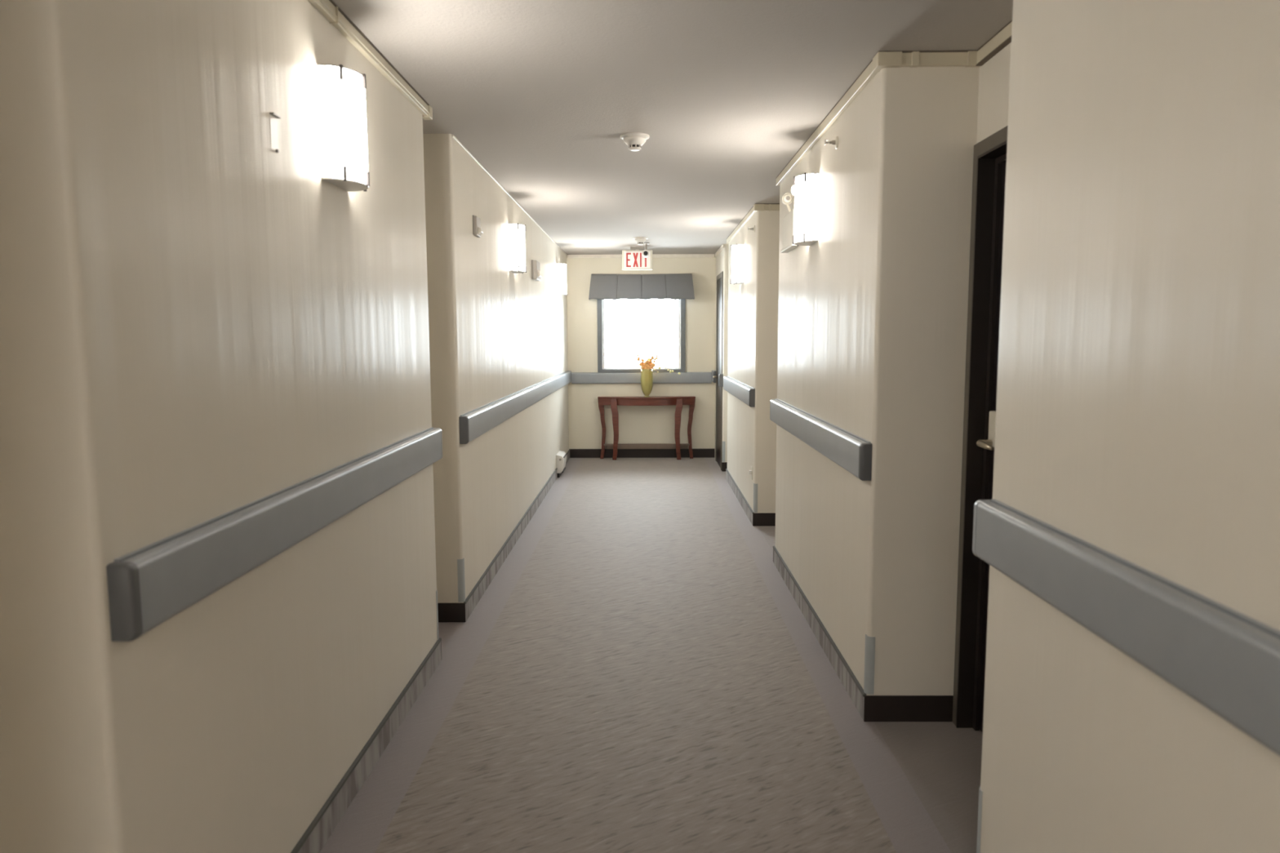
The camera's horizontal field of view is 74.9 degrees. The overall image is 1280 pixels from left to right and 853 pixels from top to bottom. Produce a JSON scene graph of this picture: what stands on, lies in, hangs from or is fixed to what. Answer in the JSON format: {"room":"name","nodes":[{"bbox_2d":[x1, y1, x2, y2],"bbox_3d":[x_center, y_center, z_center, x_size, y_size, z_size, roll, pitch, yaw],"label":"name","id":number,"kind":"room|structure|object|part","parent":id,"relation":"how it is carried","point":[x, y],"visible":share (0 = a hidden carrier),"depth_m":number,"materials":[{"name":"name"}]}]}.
{"room":"nursing home corridor","nodes":[
{"label":"nursing home corridor","id":0,"kind":"room"},
{"bbox_2d":[0,0,568,852],"bbox_3d":[-1.089,-0.372,5.748,0.379,2.440,8.705,0,6,0],"label":"wall","id":1,"kind":"structure","parent":0,"point":[198,325],"depth_m":1.86,"materials":[{"name":"beige paint"}]},
{"bbox_2d":[106,426,442,641],"bbox_3d":[-0.900,0.191,2.576,0.043,0.144,2.240,0,6,0],"label":"guard rail","id":2,"kind":"object","parent":1,"relation":"attached to","point":[148,585],"visible":1,"depth_m":1.86,"materials":[{"name":"grey plastic"}]},
{"bbox_2d":[269,112,280,153],"bbox_3d":[-0.922,-0.743,2.118,0.010,0.092,0.044,0,6,0],"label":"cover plate","id":3,"kind":"object","parent":1,"relation":"attached to","point":[273,117],"visible":1,"depth_m":2.12,"materials":[{"name":"grey plastic"}]},
{"bbox_2d":[315,63,369,191],"bbox_3d":[-0.873,-0.891,2.517,0.104,0.327,0.230,0,6,0],"label":"wall lamp","id":4,"kind":"object","parent":1,"relation":"attached to","point":[342,95],"visible":1,"depth_m":2.44,"materials":[{"name":"glass"}]},
{"bbox_3d":[-0.878,-1.048,2.500,0.095,0.006,0.212,0,6,0],"label":"plate","id":5,"kind":"part","parent":4,"relation":"part of","materials":[{"name":"glass"}]},
{"bbox_3d":[-0.877,-0.733,2.533,0.095,0.006,0.212,0,6,0],"label":"plate","id":6,"kind":"part","parent":4,"relation":"part of","materials":[{"name":"white plastic"}]},
{"bbox_2d":[290,637,441,852],"bbox_3d":[-0.912,1.128,2.670,0.012,0.105,2.250,0,6,0],"label":"baseboard","id":7,"kind":"structure","parent":1,"relation":"attached to","point":[317,834],"depth_m":2.76,"materials":[{"name":"carpet"}]},
{"bbox_2d":[308,0,432,119],"bbox_3d":[-0.918,-1.223,2.444,0.036,0.052,2.315,0,6,0],"label":"trim","id":8,"kind":"structure","parent":1,"relation":"attached to","point":[329,9],"depth_m":2.81,"materials":[{"name":"beige wood"}]},
{"bbox_2d":[435,590,439,639],"bbox_3d":[-0.919,0.846,3.764,0.016,0.225,0.042,-6,8,-44],"label":"guard","id":9,"kind":"object","parent":1,"relation":"attached to","point":[437,590],"visible":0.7,"depth_m":3.75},
{"bbox_2d":[437,603,466,622],"bbox_3d":[-1.081,0.958,4.300,0.368,0.101,0.009,0,6,0],"label":"baseboard","id":10,"kind":"structure","parent":1,"relation":"attached to","point":[447,612],"depth_m":4.29,"materials":[{"name":"plastic"}]},
{"bbox_2d":[457,557,465,602],"bbox_3d":[-0.915,0.790,4.294,0.042,0.225,0.016,-6,8,-44],"label":"guard","id":11,"kind":"object","parent":1,"relation":"attached to","point":[460,562],"visible":1,"depth_m":4.29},
{"bbox_2d":[472,215,483,237],"bbox_3d":[-0.890,-1.102,4.606,0.040,0.107,0.118,0,6,0],"label":"fire alarm strobe","id":12,"kind":"object","parent":1,"relation":"attached to","point":[477,231],"visible":1,"depth_m":4.56,"materials":[{"name":"beige plastic"}]},
{"bbox_2d":[452,134,567,255],"bbox_3d":[-0.890,-1.724,6.990,0.007,0.011,5.888,0,6,0],"label":"trim","id":13,"kind":"structure","parent":1,"relation":"attached to","point":[453,135],"depth_m":5.29,"materials":[{"name":"beige wood"}]},
{"bbox_2d":[463,467,557,621],"bbox_3d":[-0.884,0.720,6.515,0.012,0.105,4.448,0,6,0],"label":"baseboard","id":14,"kind":"structure","parent":1,"relation":"attached to","point":[478,590],"depth_m":5.45,"materials":[{"name":"carpet"}]},
{"bbox_2d":[458,370,571,444],"bbox_3d":[-0.867,-0.294,7.153,0.043,0.144,5.916,0,6,0],"label":"guard rail","id":15,"kind":"object","parent":1,"relation":"attached to","point":[475,423],"visible":1,"depth_m":5.32,"materials":[{"name":"grey plastic"}]},
{"bbox_2d":[508,222,526,273],"bbox_3d":[-0.849,-1.244,5.853,0.104,0.327,0.230,0,6,0],"label":"wall lamp","id":16,"kind":"object","parent":1,"relation":"attached to","point":[516,231],"visible":1,"depth_m":5.77,"materials":[{"name":"glass"}]},
{"bbox_3d":[-0.853,-1.086,5.869,0.095,0.006,0.212,0,6,0],"label":"plate","id":17,"kind":"part","parent":16,"relation":"part of","materials":[{"name":"white plastic"}]},
{"bbox_2d":[531,260,542,280],"bbox_3d":[-0.861,-1.302,6.988,0.063,0.157,0.228,0,6,0],"label":"fire alarm strobe","id":18,"kind":"object","parent":1,"relation":"attached to","point":[536,274],"visible":1,"depth_m":6.88,"materials":[{"name":"beige plastic"}]},
{"bbox_2d":[555,450,566,477],"bbox_3d":[-0.833,0.399,8.892,0.081,0.243,0.372,0,6,0],"label":"baseboard heater","id":19,"kind":"object","parent":1,"relation":"attached to","point":[561,457],"visible":0.95,"depth_m":8.72,"materials":[{"name":"white metal"}]},
{"bbox_2d":[555,262,567,295],"bbox_3d":[-0.827,-1.568,8.911,0.104,0.327,0.230,0,6,0],"label":"wall lamp","id":20,"kind":"object","parent":1,"relation":"attached to","point":[561,268],"visible":1,"depth_m":8.83,"materials":[{"name":"glass"}]},
{"bbox_2d":[565,449,569,463],"bbox_3d":[-0.862,0.389,9.642,0.012,0.105,1.101,0,6,0],"label":"baseboard","id":21,"kind":"structure","parent":1,"relation":"attached to","point":[568,451],"depth_m":9.92,"materials":[{"name":"carpet"}]},
{"bbox_2d":[566,254,715,456],"bbox_3d":[0.023,-0.841,10.138,2.900,2.440,0.140,0,6,0],"label":"wall","id":22,"kind":"structure","parent":0,"point":[637,424],"depth_m":10.10,"materials":[{"name":"beige paint"}]},
{"bbox_2d":[568,253,714,257],"bbox_3d":[0.014,-2.025,9.931,1.733,0.040,0.022,0,6,0],"label":"trim","id":23,"kind":"structure","parent":22,"relation":"attached to","point":[654,255],"depth_m":9.92,"materials":[{"name":"beige wood"}]},
{"bbox_2d":[571,298,711,383],"bbox_3d":[0.017,-1.151,10.056,1.685,1.265,0.118,0,6,0],"label":"window","id":24,"kind":"structure","parent":22,"relation":"in","point":[682,303],"depth_m":10.06,"materials":[{"name":"paint"}]},
{"bbox_3d":[0.019,-0.585,10.075,1.685,0.135,0.038,0,6,0],"label":"wall guard rail","id":25,"kind":"part","parent":24,"relation":"part of","materials":[{"name":"grey plastic"}]},
{"bbox_2d":[568,448,714,457],"bbox_3d":[0.022,0.326,10.187,1.773,0.109,0.009,0,6,0],"label":"baseboard","id":26,"kind":"structure","parent":22,"relation":"attached to","point":[574,453],"depth_m":10.18,"materials":[{"name":"plastic"}]},
{"bbox_2d":[588,273,694,299],"bbox_3d":[0.019,-1.653,9.900,1.248,0.310,0.159,0,6,0],"label":"window valance","id":27,"kind":"object","parent":22,"relation":"attached to","point":[670,286],"visible":1,"depth_m":9.84,"materials":[{"name":"grey fabric"}]},
{"bbox_2d":[319,457,982,852],"bbox_3d":[-0.025,1.214,2.894,2.900,0.120,14.900,0,6,0],"label":"floor","id":28,"kind":"structure","parent":0,"point":[640,672],"depth_m":3.19,"materials":[{"name":"carpet"}]},
{"bbox_2d":[597,395,695,460],"bbox_3d":[0.080,0.020,10.020,1.170,0.752,0.225,0,6,0],"label":"console table","id":29,"kind":"object","parent":28,"relation":"on","point":[678,401],"visible":1,"depth_m":9.98,"materials":[{"name":"brown wood"}]},
{"bbox_3d":[-0.458,0.025,10.087,0.093,0.732,0.044,0,6,0],"label":"leg","id":30,"kind":"part","parent":29,"relation":"part of","materials":[{"name":"brown wood"}]},
{"bbox_3d":[-0.301,0.036,9.977,0.094,0.732,0.064,0,6,0],"label":"leg","id":31,"kind":"part","parent":29,"relation":"part of","materials":[{"name":"brown wood"}]},
{"bbox_2d":[640,368,653,397],"bbox_3d":[0.082,-0.517,9.946,0.148,0.332,0.142,0,6,0],"label":"glass vase","id":32,"kind":"object","parent":29,"relation":"on","point":[646,375],"visible":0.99,"depth_m":9.89,"materials":[{"name":"yellow glass"}]},
{"bbox_2d":[636,354,644,372],"bbox_3d":[0.019,-0.617,9.932,0.114,0.475,0.053,0,6,0],"label":"dried flower spray","id":33,"kind":"object","parent":32,"relation":"in","point":[637,355],"visible":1,"depth_m":9.90,"materials":[{"name":"plant"}]},
{"bbox_2d":[644,360,649,368],"bbox_3d":[0.083,-0.585,9.919,0.066,0.413,0.059,0,6,0],"label":"dried flower spray","id":34,"kind":"object","parent":32,"relation":"in","point":[646,362],"visible":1,"depth_m":9.89,"materials":[{"name":"orange plant"}]},
{"bbox_2d":[647,355,653,368],"bbox_3d":[0.125,-0.608,9.916,0.082,0.460,0.060,0,6,0],"label":"dried flower spray","id":35,"kind":"object","parent":32,"relation":"in","point":[651,358],"visible":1,"depth_m":9.88,"materials":[{"name":"orange plant"}]},
{"bbox_2d":[650,354,657,368],"bbox_3d":[0.151,-0.619,9.937,0.125,0.477,0.048,0,6,0],"label":"dried flower spray","id":36,"kind":"object","parent":32,"relation":"in","point":[656,356],"visible":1,"depth_m":9.91,"materials":[{"name":"plant"}]},
{"bbox_2d":[653,366,680,374],"bbox_3d":[0.291,-0.548,9.945,0.382,0.334,0.057,0,6,0],"label":"leaf","id":37,"kind":"object","parent":32,"relation":"in","point":[660,367],"visible":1,"depth_m":9.92,"materials":[{"name":"yellow plant"}]},
{"bbox_3d":[0.460,0.034,9.971,0.094,0.732,0.064,0,6,0],"label":"leg","id":38,"kind":"part","parent":29,"relation":"part of","materials":[{"name":"brown wood"}]},
{"bbox_3d":[0.619,0.022,10.079,0.093,0.732,0.044,0,6,0],"label":"leg","id":39,"kind":"part","parent":29,"relation":"part of","materials":[{"name":"brown wood"}]},
{"bbox_2d":[332,0,1013,254],"bbox_3d":[-0.034,-1.347,2.623,2.900,0.150,14.900,0,6,0],"label":"ceiling","id":40,"kind":"structure","parent":0,"point":[543,94],"depth_m":3.29,"materials":[{"name":"grey paint"}]},
{"bbox_2d":[620,132,649,151],"bbox_3d":[-0.025,-1.396,4.116,0.144,0.067,0.144,0,6,0],"label":"smoke detector","id":41,"kind":"object","parent":40,"relation":"attached to","point":[634,140],"visible":1,"depth_m":4.08,"materials":[{"name":"white plastic"}]},
{"bbox_3d":[-0.025,-1.423,4.113,0.144,0.013,0.144,0,6,0],"label":"plate","id":42,"kind":"part","parent":41,"relation":"part of","materials":[{"name":"white plastic"}]},
{"bbox_2d":[622,246,652,270],"bbox_3d":[-0.029,-1.840,9.158,0.332,0.245,0.060,0,6,0],"label":"exit sign","id":43,"kind":"object","parent":40,"relation":"hanging from","point":[631,260],"visible":0.95,"depth_m":9.13,"materials":[{"name":"white plastic"}]},
{"bbox_2d":[632,236,648,244],"bbox_3d":[0.005,-1.839,8.303,0.151,0.067,0.151,0,6,0],"label":"smoke detector","id":44,"kind":"object","parent":40,"relation":"attached to","point":[640,240],"visible":1,"depth_m":8.26,"materials":[{"name":"white plastic"}]},
{"bbox_3d":[0.005,-1.866,8.300,0.151,0.013,0.151,0,6,0],"label":"plate","id":45,"kind":"part","parent":44,"relation":"part of","materials":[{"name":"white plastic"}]},
{"bbox_2d":[642,242,649,257],"bbox_3d":[0.062,-1.845,8.734,0.076,0.148,0.120,0,6,0],"label":"security camera","id":46,"kind":"object","parent":40,"relation":"attached to","point":[645,253],"visible":0.98,"depth_m":8.69,"materials":[{"name":"grey plastic"}]},
{"bbox_2d":[976,42,1011,143],"bbox_3d":[1.261,-0.068,2.800,0.140,2.440,14.800,0,6,0],"label":"wall","id":47,"kind":"structure","parent":0,"point":[994,74],"depth_m":2.81,"materials":[{"name":"beige paint"}]},
{"bbox_2d":[952,125,1008,732],"bbox_3d":[1.245,0.118,2.552,0.168,2.123,1.014,0,6,0],"label":"door","id":48,"kind":"structure","parent":47,"relation":"in","point":[989,156],"depth_m":2.99,"materials":[{"name":"black wood"}]},
{"bbox_3d":[1.198,0.062,2.852,0.068,0.024,0.118,0,6,0],"label":"handle","id":49,"kind":"part","parent":48,"relation":"part of","materials":[{"name":"silver metal"}]},
{"bbox_3d":[1.270,0.142,2.559,0.040,2.057,0.904,0,6,0],"label":"panel","id":50,"kind":"part","parent":48,"relation":"part of","materials":[{"name":"black wood"}]},
{"bbox_2d":[714,0,1279,852],"bbox_3d":[1.043,-0.241,4.442,0.358,2.440,11.300,0,6,0],"label":"wall","id":51,"kind":"structure","parent":0,"point":[1138,404],"depth_m":1.68,"materials":[{"name":"beige paint"}]},
{"bbox_2d":[711,369,715,382],"bbox_3d":[0.883,-0.597,9.954,0.043,0.144,0.256,0,6,0],"label":"guard rail","id":52,"kind":"object","parent":51,"relation":"attached to","point":[713,372],"visible":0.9,"depth_m":9.84,"materials":[{"name":"grey plastic"}]},
{"bbox_2d":[712,271,723,470],"bbox_3d":[0.872,-0.630,9.445,0.061,2.160,0.730,0,6,0],"label":"door","id":53,"kind":"structure","parent":51,"relation":"in","point":[719,313],"depth_m":9.41,"materials":[{"name":"black wood"}]},
{"bbox_3d":[0.899,-0.608,9.447,0.008,2.104,0.630,0,6,0],"label":"panel","id":54,"kind":"part","parent":53,"relation":"part of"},
{"bbox_2d":[714,244,724,257],"bbox_3d":[0.889,-1.972,9.393,0.015,0.040,1.050,0,6,0],"label":"trim","id":55,"kind":"structure","parent":51,"relation":"attached to","point":[722,247],"depth_m":9.28,"materials":[{"name":"beige wood"}]},
{"bbox_2d":[718,373,723,386],"bbox_3d":[0.877,-0.502,9.059,0.043,0.144,0.055,0,6,0],"label":"guard rail","id":56,"kind":"object","parent":51,"relation":"attached to","point":[721,375],"visible":1,"depth_m":9.03,"materials":[{"name":"grey plastic"}]},
{"bbox_2d":[722,441,724,462],"bbox_3d":[0.909,0.273,9.111,0.016,0.225,0.042,-6,8,-44],"label":"guard","id":57,"kind":"object","parent":51,"relation":"attached to","point":[723,442],"visible":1,"depth_m":9.10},
{"bbox_2d":[721,462,727,471],"bbox_3d":[1.066,0.440,9.115,0.347,0.101,0.009,0,6,0],"label":"baseboard","id":58,"kind":"structure","parent":51,"relation":"attached to","point":[724,464],"depth_m":9.11,"materials":[{"name":"plastic"}]},
{"bbox_2d":[730,244,744,284],"bbox_3d":[0.830,-1.390,7.178,0.104,0.327,0.230,0,6,0],"label":"wall lamp","id":59,"kind":"object","parent":51,"relation":"attached to","point":[737,251],"visible":1,"depth_m":7.09,"materials":[{"name":"glass"}]},
{"bbox_2d":[723,375,755,407],"bbox_3d":[0.865,-0.334,7.468,0.043,0.144,2.165,0,6,0],"label":"guard rail","id":60,"kind":"object","parent":51,"relation":"attached to","point":[743,392],"visible":1,"depth_m":7.04,"materials":[{"name":"grey plastic"}]},
{"bbox_2d":[725,468,754,524],"bbox_3d":[0.884,0.603,7.561,0.012,0.105,2.178,0,6,0],"label":"baseboard","id":61,"kind":"structure","parent":51,"relation":"attached to","point":[747,508],"depth_m":7.35,"materials":[{"name":"carpet"}]},
{"bbox_2d":[749,466,752,479],"bbox_3d":[0.870,0.364,6.569,0.024,0.100,0.070,0,6,0],"label":"wall outlet","id":62,"kind":"object","parent":51,"relation":"attached to","point":[751,470],"visible":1,"depth_m":6.55,"materials":[{"name":"beige plastic"}]},
{"bbox_2d":[747,225,755,232],"bbox_3d":[0.849,-1.506,6.371,0.053,0.054,0.054,0,6,0],"label":"sprinkler","id":63,"kind":"object","parent":51,"relation":"attached to","point":[753,228],"visible":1,"depth_m":6.36,"materials":[{"name":"beige metal"}]},
{"bbox_2d":[726,203,779,244],"bbox_3d":[1.039,-1.746,7.308,0.362,0.050,2.223,0,6,0],"label":"trim","id":64,"kind":"structure","parent":51,"relation":"attached to","point":[774,206],"depth_m":6.42,"materials":[{"name":"beige wood"}]},
{"bbox_2d":[753,483,757,512],"bbox_3d":[0.890,0.553,6.468,0.016,0.225,0.042,-6,8,-44],"label":"guard","id":65,"kind":"object","parent":51,"relation":"attached to","point":[755,486],"visible":1,"depth_m":6.46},
{"bbox_2d":[752,512,775,525],"bbox_3d":[1.047,0.720,6.472,0.347,0.101,0.009,0,6,0],"label":"baseboard","id":66,"kind":"structure","parent":51,"relation":"attached to","point":[766,518],"depth_m":6.47,"materials":[{"name":"plastic"}]},
{"bbox_2d":[780,184,798,253],"bbox_3d":[0.825,-1.141,4.619,0.076,0.305,0.542,0,6,0],"label":"emergency light","id":67,"kind":"object","parent":51,"relation":"attached to","point":[787,198],"visible":0.62,"depth_m":4.64,"materials":[{"name":"beige plastic"}]},
{"bbox_2d":[792,172,819,245],"bbox_3d":[0.808,-1.067,4.125,0.104,0.327,0.230,0,6,0],"label":"wall lamp","id":68,"kind":"object","parent":51,"relation":"attached to","point":[806,184],"visible":1,"depth_m":4.04,"materials":[{"name":"glass"}]},
{"bbox_3d":[0.813,-0.909,4.142,0.095,0.006,0.212,0,6,0],"label":"plate","id":69,"kind":"part","parent":68,"relation":"part of","materials":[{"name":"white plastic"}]},
{"bbox_3d":[0.812,-1.225,4.108,0.095,0.006,0.212,0,6,0],"label":"plate","id":70,"kind":"part","parent":68,"relation":"part of","materials":[{"name":"glass"}]},
{"bbox_3d":[0.856,-1.067,4.125,0.008,0.275,0.186,0,6,0],"label":"plate","id":71,"kind":"part","parent":68,"relation":"part of","materials":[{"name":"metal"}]},
{"bbox_2d":[773,546,866,720],"bbox_3d":[0.861,0.948,4.305,0.012,0.105,2.273,0,6,0],"label":"baseboard","id":72,"kind":"structure","parent":51,"relation":"attached to","point":[849,681],"depth_m":3.88,"materials":[{"name":"carpet"}]},
{"bbox_2d":[769,398,872,480],"bbox_3d":[0.842,0.011,4.211,0.043,0.144,2.264,0,6,0],"label":"guard rail","id":73,"kind":"object","parent":51,"relation":"attached to","point":[852,452],"visible":1,"depth_m":3.65,"materials":[{"name":"grey plastic"}]},
{"bbox_2d":[824,136,838,149],"bbox_3d":[0.829,-1.232,3.630,0.053,0.054,0.054,0,6,0],"label":"sprinkler","id":74,"kind":"object","parent":51,"relation":"attached to","point":[835,143],"visible":1,"depth_m":3.62,"materials":[{"name":"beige metal"}]},
{"bbox_2d":[863,634,875,694],"bbox_3d":[0.866,0.903,3.166,0.016,0.225,0.042,-6,8,-44],"label":"guard","id":75,"kind":"object","parent":51,"relation":"attached to","point":[869,650],"visible":1,"depth_m":3.16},
{"bbox_2d":[776,19,1012,185],"bbox_3d":[1.012,-1.346,3.543,0.362,0.052,3.344,0,6,0],"label":"trim","id":76,"kind":"structure","parent":51,"relation":"attached to","point":[886,59],"depth_m":2.91,"materials":[{"name":"beige wood"}]},
{"bbox_2d":[863,695,953,721],"bbox_3d":[1.023,1.070,3.170,0.347,0.101,0.009,0,6,0],"label":"baseboard","id":77,"kind":"structure","parent":51,"relation":"attached to","point":[876,708],"depth_m":3.17,"materials":[{"name":"plastic"}]},
{"bbox_2d":[976,786,982,852],"bbox_3d":[0.859,1.015,2.104,0.042,0.225,0.016,-6,8,-44],"label":"guard","id":78,"kind":"object","parent":51,"relation":"attached to","point":[980,792],"visible":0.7,"depth_m":2.09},
{"bbox_2d":[972,498,1279,755],"bbox_3d":[0.815,0.406,0.485,0.043,0.144,3.100,0,6,0],"label":"guard rail","id":79,"kind":"object","parent":51,"relation":"attached to","point":[1227,660],"visible":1,"depth_m":1.31,"materials":[{"name":"grey plastic"}]}
]}

